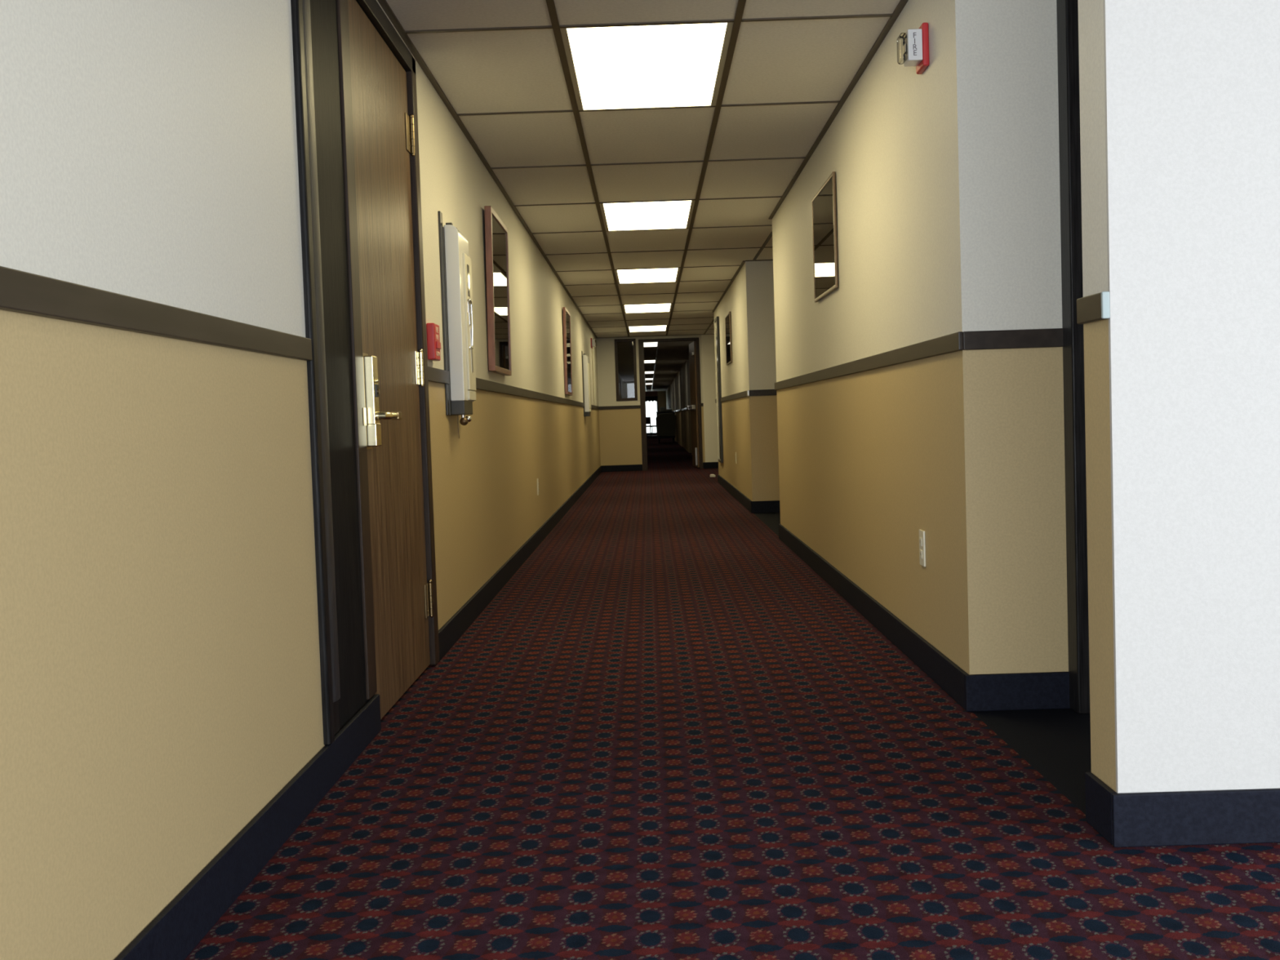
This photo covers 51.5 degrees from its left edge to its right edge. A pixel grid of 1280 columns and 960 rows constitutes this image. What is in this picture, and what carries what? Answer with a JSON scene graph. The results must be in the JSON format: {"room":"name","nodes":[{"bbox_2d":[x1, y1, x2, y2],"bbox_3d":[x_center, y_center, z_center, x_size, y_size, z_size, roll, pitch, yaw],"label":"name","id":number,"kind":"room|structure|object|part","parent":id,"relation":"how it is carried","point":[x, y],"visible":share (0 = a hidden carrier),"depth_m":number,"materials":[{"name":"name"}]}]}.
{"room":"hotel corridor","nodes":[
{"label":"hotel corridor","id":0,"kind":"room"},
{"bbox_2d":[0,0,600,959],"bbox_3d":[-2.836,-0.671,11.373,4.206,2.179,20.450,-2,3,0],"label":"wall","id":1,"kind":"structure","parent":0,"point":[160,672],"depth_m":2.20,"materials":[{"name":"beige paint"}]},
{"bbox_2d":[0,266,599,409],"bbox_3d":[-0.725,-0.691,11.360,0.014,0.052,20.450,-2,3,0],"label":"trim","id":2,"kind":"structure","parent":1,"relation":"attached to","point":[20,291],"depth_m":2.09,"materials":[{"name":"wood"}]},
{"bbox_2d":[114,465,601,959],"bbox_3d":[-0.693,0.296,11.406,0.014,0.104,20.450,-2,3,0],"label":"baseboard","id":3,"kind":"structure","parent":1,"relation":"attached to","point":[177,930],"depth_m":2.69,"materials":[{"name":"rubber"}]},
{"bbox_2d":[290,0,439,745],"bbox_3d":[-0.771,-0.375,3.918,0.124,2.145,1.630,-2,3,0],"label":"door","id":4,"kind":"structure","parent":1,"relation":"in","point":[355,76],"depth_m":3.73,"materials":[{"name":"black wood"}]},
{"bbox_3d":[-0.797,-0.326,3.418,0.026,2.075,0.586,-2,3,0],"label":"panel","id":5,"kind":"part","parent":4,"relation":"part of","materials":[{"name":"black wood"}]},
{"bbox_3d":[-0.793,-0.385,3.656,0.034,1.980,0.106,-2,3,0],"label":"jamb post","id":6,"kind":"part","parent":4,"relation":"part of","materials":[{"name":"brown wood"}]},
{"bbox_3d":[-0.768,-0.177,3.700,0.002,0.050,0.033,-2,3,0],"label":"strike plate","id":7,"kind":"part","parent":4,"relation":"part of","materials":[{"name":"gold metal"}]},
{"bbox_3d":[-0.724,-0.185,3.834,0.042,0.024,0.172,-2,3,0],"label":"lever","id":8,"kind":"part","parent":4,"relation":"part of","materials":[{"name":"gold metal"}]},
{"bbox_2d":[426,323,440,360],"bbox_3d":[-0.757,-0.507,4.881,0.036,0.133,0.120,-2,3,0],"label":"station","id":9,"kind":"object","parent":1,"relation":"attached to","point":[433,344],"visible":1,"depth_m":4.82,"materials":[{"name":"red plastic"}]},
{"bbox_3d":[-0.741,-0.496,4.884,0.006,0.025,0.075,-2,3,0],"label":"handle","id":10,"kind":"part","parent":9,"relation":"part of","materials":[{"name":"red plastic"}]},
{"bbox_2d":[437,210,475,438],"bbox_3d":[-0.728,-0.616,5.386,0.093,0.892,0.362,-2,3,0],"label":"upper cabinet","id":11,"kind":"object","parent":1,"relation":"attached to","point":[455,266],"visible":1,"depth_m":5.27,"materials":[{"name":"grey metal"}]},
{"bbox_3d":[-0.702,-0.625,5.464,0.012,0.593,0.196,-2,3,0],"label":"panel","id":12,"kind":"part","parent":11,"relation":"part of","materials":[{"name":"beige ceramic"}]},
{"bbox_2d":[484,205,511,375],"bbox_3d":[-0.748,-0.975,7.027,0.035,0.820,0.800,-1,3,0],"label":"mirror","id":13,"kind":"object","parent":1,"relation":"attached to","point":[496,240],"visible":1,"depth_m":6.88,"materials":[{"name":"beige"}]},
{"bbox_3d":[-0.738,-0.975,7.027,0.004,0.770,0.750,-1,3,0],"label":"glass","id":14,"kind":"part","parent":13,"relation":"part of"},
{"bbox_2d":[537,478,538,495],"bbox_3d":[-0.719,0.049,9.362,0.009,0.116,0.072,-2,3,0],"label":"wall outlet","id":15,"kind":"object","parent":1,"relation":"attached to","point":[537,478],"visible":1,"depth_m":9.34,"materials":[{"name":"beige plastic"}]},
{"bbox_2d":[562,306,572,395],"bbox_3d":[-0.717,-1.263,13.170,0.026,0.835,0.820,-1,3,0],"label":"framed picture","id":16,"kind":"object","parent":1,"relation":"attached to","point":[566,315],"visible":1,"depth_m":13.01,"materials":[{"name":"beige wood"}]},
{"bbox_3d":[-0.710,-1.263,13.170,0.003,0.785,0.770,-1,3,0],"label":"glass","id":17,"kind":"part","parent":16,"relation":"part of","materials":[{"name":"clear glass"}]},
{"bbox_2d":[581,351,591,416],"bbox_3d":[-0.670,-1.205,16.670,0.078,0.811,0.492,-2,3,0],"label":"upper cabinet","id":18,"kind":"object","parent":1,"relation":"attached to","point":[585,362],"visible":1,"depth_m":16.49,"materials":[{"name":"grey"}]},
{"bbox_3d":[-0.635,-1.167,16.751,0.012,0.606,0.326,-2,3,0],"label":"panel","id":19,"kind":"part","parent":18,"relation":"part of","materials":[{"name":"beige ceramic"}]},
{"bbox_2d":[591,347,595,404],"bbox_3d":[-0.687,-1.517,19.485,0.022,0.838,0.060,-2,3,0],"label":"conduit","id":20,"kind":"object","parent":1,"relation":"attached to","point":[593,372],"visible":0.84,"depth_m":19.46,"materials":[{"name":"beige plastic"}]},
{"bbox_2d":[590,337,596,348],"bbox_3d":[-0.672,-1.996,19.357,0.085,0.140,0.250,-2,3,0],"label":"fire alarm strobe","id":21,"kind":"object","parent":1,"relation":"attached to","point":[593,340],"visible":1,"depth_m":19.23,"materials":[{"name":"red plastic"}]},
{"bbox_2d":[618,373,631,398],"bbox_3d":[-0.603,-2.280,44.306,0.120,2.179,45.280,-2,3,0],"label":"wall","id":22,"kind":"structure","parent":0,"point":[624,392],"depth_m":44.65,"materials":[{"name":"beige paper"}]},
{"bbox_2d":[377,0,908,391],"bbox_3d":[0.144,-2.835,31.502,10.000,0.087,71.200,-2,3,0],"label":"ceiling","id":23,"kind":"structure","parent":0,"point":[500,68],"depth_m":6.15,"materials":[{"name":"tile"}]},
{"bbox_2d":[560,22,733,110],"bbox_3d":[0.027,-1.560,5.062,0.586,0.004,1.199,-2,3,0],"label":"recessed light","id":24,"kind":"object","parent":23,"relation":"in","point":[660,65],"visible":1,"depth_m":4.96,"materials":[{"name":"beige plastic"}]},
{"bbox_2d":[599,200,694,231],"bbox_3d":[0.048,-1.732,8.716,0.586,0.004,1.199,-2,3,0],"label":"recessed light","id":25,"kind":"object","parent":23,"relation":"in","point":[673,214],"visible":1,"depth_m":8.66,"materials":[{"name":"beige plastic"}]},
{"bbox_2d":[614,267,680,284],"bbox_3d":[0.070,-1.903,12.369,0.586,0.004,1.199,-2,3,0],"label":"recessed light","id":26,"kind":"object","parent":23,"relation":"in","point":[651,275],"visible":1,"depth_m":12.34,"materials":[{"name":"beige plastic"}]},
{"bbox_2d":[622,303,672,313],"bbox_3d":[0.092,-2.074,16.023,0.586,0.004,1.199,-2,3,0],"label":"recessed light","id":27,"kind":"object","parent":23,"relation":"in","point":[656,307],"visible":1,"depth_m":16.01,"materials":[{"name":"beige plastic"}]},
{"bbox_2d":[627,325,667,332],"bbox_3d":[0.114,-2.244,19.676,0.586,0.004,1.199,-2,3,0],"label":"recessed light","id":28,"kind":"object","parent":23,"relation":"in","point":[647,328],"visible":1,"depth_m":19.68,"materials":[{"name":"beige plastic"}]},
{"bbox_2d":[644,371,653,373],"bbox_3d":[0.273,-3.139,38.745,0.270,0.004,1.900,-2,3,0],"label":"recessed light","id":29,"kind":"object","parent":23,"relation":"in","point":[646,372],"visible":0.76,"depth_m":38.82,"materials":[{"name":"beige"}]},
{"bbox_2d":[644,360,655,363],"bbox_3d":[0.228,-2.785,31.203,0.270,0.004,1.600,-2,3,0],"label":"recessed light","id":30,"kind":"object","parent":23,"relation":"in","point":[645,361],"visible":0.91,"depth_m":31.21,"materials":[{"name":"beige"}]},
{"bbox_2d":[643,342,657,346],"bbox_3d":[0.185,-2.446,23.961,0.270,0.004,1.500,-2,3,0],"label":"recessed light","id":31,"kind":"object","parent":23,"relation":"in","point":[648,344],"visible":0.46,"depth_m":23.86,"materials":[{"name":"beige plastic"}]},
{"bbox_2d":[631,391,666,411],"bbox_3d":[0.582,-3.375,66.963,2.220,2.179,0.100,-2,3,0],"label":"wall","id":32,"kind":"structure","parent":0,"point":[661,395],"depth_m":66.88,"materials":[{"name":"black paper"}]},
{"bbox_2d":[646,400,657,435],"bbox_3d":[0.506,-3.247,66.950,0.820,1.930,0.100,-2,3,0],"label":"window","id":33,"kind":"structure","parent":32,"relation":"in","point":[647,433],"depth_m":66.94,"materials":[{"name":"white glass"}]},
{"bbox_2d":[645,395,657,401],"bbox_3d":[0.477,-4.088,66.795,0.920,0.285,0.030,-2,3,0],"label":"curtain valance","id":34,"kind":"object","parent":33,"relation":"attached to","point":[649,398],"visible":0.72,"depth_m":66.78,"materials":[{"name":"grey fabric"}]},
{"bbox_2d":[596,334,718,465],"bbox_3d":[1.214,-1.282,21.611,4.014,2.179,0.132,-2,3,0],"label":"wall","id":35,"kind":"structure","parent":0,"point":[620,429],"depth_m":21.57,"materials":[{"name":"beige paint"}]},
{"bbox_2d":[614,338,637,400],"bbox_3d":[-0.227,-1.791,21.595,0.345,1.002,0.134,-2,3,0],"label":"window","id":36,"kind":"structure","parent":35,"relation":"in","point":[633,340],"depth_m":21.53,"materials":[{"name":"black glass"}]},
{"bbox_2d":[599,403,703,409],"bbox_3d":[0.179,-1.196,21.560,1.702,0.052,0.014,-2,3,0],"label":"trim","id":37,"kind":"structure","parent":35,"relation":"attached to","point":[702,404],"depth_m":21.56,"materials":[{"name":"wood"}]},
{"bbox_2d":[601,462,718,471],"bbox_3d":[1.257,-0.243,21.592,3.794,0.104,0.026,-2,3,0],"label":"baseboard","id":38,"kind":"structure","parent":35,"relation":"attached to","point":[705,464],"depth_m":21.60,"materials":[{"name":"black rubber"}]},
{"bbox_2d":[638,337,702,471],"bbox_3d":[0.501,-1.254,22.059,0.983,2.130,1.025,-2,3,0],"label":"door frame","id":39,"kind":"structure","parent":35,"relation":"in","point":[695,407],"depth_m":21.59,"materials":[{"name":"brown wood"}]},
{"bbox_2d":[666,360,692,454],"bbox_3d":[1.356,-2.343,44.292,0.300,2.179,45.280,-2,3,0],"label":"wall","id":40,"kind":"structure","parent":0,"point":[677,393],"depth_m":36.32,"materials":[{"name":"beige paint"}]},
{"bbox_2d":[674,407,687,412],"bbox_3d":[1.193,-2.291,44.320,0.030,0.052,45.230,-2,3,0],"label":"trim","id":41,"kind":"structure","parent":40,"relation":"attached to","point":[683,409],"depth_m":35.94,"materials":[{"name":"silver metal"}]},
{"bbox_2d":[184,434,1279,959],"bbox_3d":[0.218,-0.583,31.607,10.000,0.080,71.200,-2,3,0],"label":"floor","id":42,"kind":"structure","parent":0,"point":[666,735],"depth_m":2.92,"materials":[{"name":"carpet"}]},
{"bbox_2d":[645,417,656,435],"bbox_3d":[0.526,-2.554,63.151,0.490,0.900,0.480,0,3,39],"label":"chair","id":43,"kind":"object","parent":42,"relation":"on","point":[648,419],"visible":0.53,"depth_m":63.27,"materials":[{"name":"black"}]},
{"bbox_3d":[0.345,-2.835,63.276,0.050,0.340,0.460,0,3,39],"label":"backrest","id":44,"kind":"part","parent":43,"relation":"part of","materials":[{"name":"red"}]},
{"bbox_2d":[655,407,675,443],"bbox_3d":[0.870,-1.861,44.808,0.668,1.200,1.500,-2,3,0],"label":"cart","id":45,"kind":"object","parent":42,"relation":"on","point":[665,420],"visible":1,"depth_m":44.06,"materials":[{"name":"black"}]},
{"bbox_2d":[713,0,1279,793],"bbox_3d":[2.804,-0.887,12.023,3.717,2.179,19.065,-2,3,0],"label":"wall","id":46,"kind":"structure","parent":0,"point":[948,196],"depth_m":3.66,"materials":[{"name":"beige paint"}]},
{"bbox_2d":[714,316,723,462],"bbox_3d":[0.953,-1.086,16.086,0.028,1.740,0.650,-2,3,0],"label":"wall mirror","id":47,"kind":"object","parent":46,"relation":"attached to","point":[717,338],"visible":1,"depth_m":15.99,"materials":[{"name":"grey mirror"}]},
{"bbox_3d":[0.952,-1.086,16.086,0.006,1.686,0.596,-2,3,0],"label":"glass","id":48,"kind":"part","parent":47,"relation":"part of","materials":[{"name":"glass"}]},
{"bbox_2d":[724,311,732,365],"bbox_3d":[0.929,-1.482,13.951,0.013,0.520,0.780,-2,3,0],"label":"framed picture","id":49,"kind":"object","parent":46,"relation":"attached to","point":[727,318],"visible":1,"depth_m":13.87,"materials":[{"name":"brown metal"}]},
{"bbox_3d":[0.926,-1.482,13.951,0.001,0.494,0.754,-2,3,0],"label":"glass","id":50,"kind":"part","parent":49,"relation":"part of","materials":[{"name":"clear glass"}]},
{"bbox_2d":[811,171,838,302],"bbox_3d":[0.883,-1.147,6.363,0.013,0.520,0.770,-2,3,0],"label":"mirror","id":51,"kind":"object","parent":46,"relation":"attached to","point":[824,207],"visible":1,"depth_m":6.30,"materials":[{"name":"brown metal"}]},
{"bbox_2d":[715,291,1110,403],"bbox_3d":[1.079,-0.675,9.739,0.319,0.052,14.467,-2,3,0],"label":"trim","id":52,"kind":"structure","parent":46,"relation":"attached to","point":[1095,307],"depth_m":3.69,"materials":[{"name":"grey"}]},
{"bbox_2d":[897,22,928,74],"bbox_3d":[0.829,-1.315,4.048,0.085,0.129,0.110,-2,3,0],"label":"fire alarm strobe","id":53,"kind":"object","parent":46,"relation":"attached to","point":[915,42],"visible":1,"depth_m":4.00,"materials":[{"name":"red plastic"}]},
{"bbox_2d":[919,528,925,566],"bbox_3d":[0.919,0.222,4.325,0.009,0.116,0.072,-2,3,0],"label":"wall outlet","id":54,"kind":"object","parent":46,"relation":"attached to","point":[922,533],"visible":1,"depth_m":4.31,"materials":[{"name":"beige plastic"}]},
{"bbox_2d":[919,537,922,546],"bbox_3d":[0.915,0.202,4.324,0.003,0.028,0.032,-2,3,0],"label":"socket","id":55,"kind":"object","parent":54,"relation":"attached to","point":[920,538],"depth_m":4.32,"materials":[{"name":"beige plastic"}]},
{"bbox_2d":[920,549,922,559],"bbox_3d":[0.916,0.241,4.326,0.003,0.028,0.032,-2,3,0],"label":"socket","id":56,"kind":"object","parent":54,"relation":"attached to","point":[921,550],"depth_m":4.32,"materials":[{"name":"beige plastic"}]},
{"bbox_2d":[717,474,1279,847],"bbox_3d":[2.818,0.257,9.767,3.731,0.104,14.479,-2,3,0],"label":"baseboard","id":57,"kind":"structure","parent":46,"relation":"attached to","point":[1235,816],"depth_m":2.66,"materials":[{"name":"rubber"}]},
{"bbox_2d":[1056,0,1089,714],"bbox_3d":[1.194,-0.398,3.185,0.109,2.130,1.014,-2,3,0],"label":"door","id":58,"kind":"structure","parent":46,"relation":"in","point":[1068,52],"depth_m":3.63,"materials":[{"name":"black wood"}]}
]}

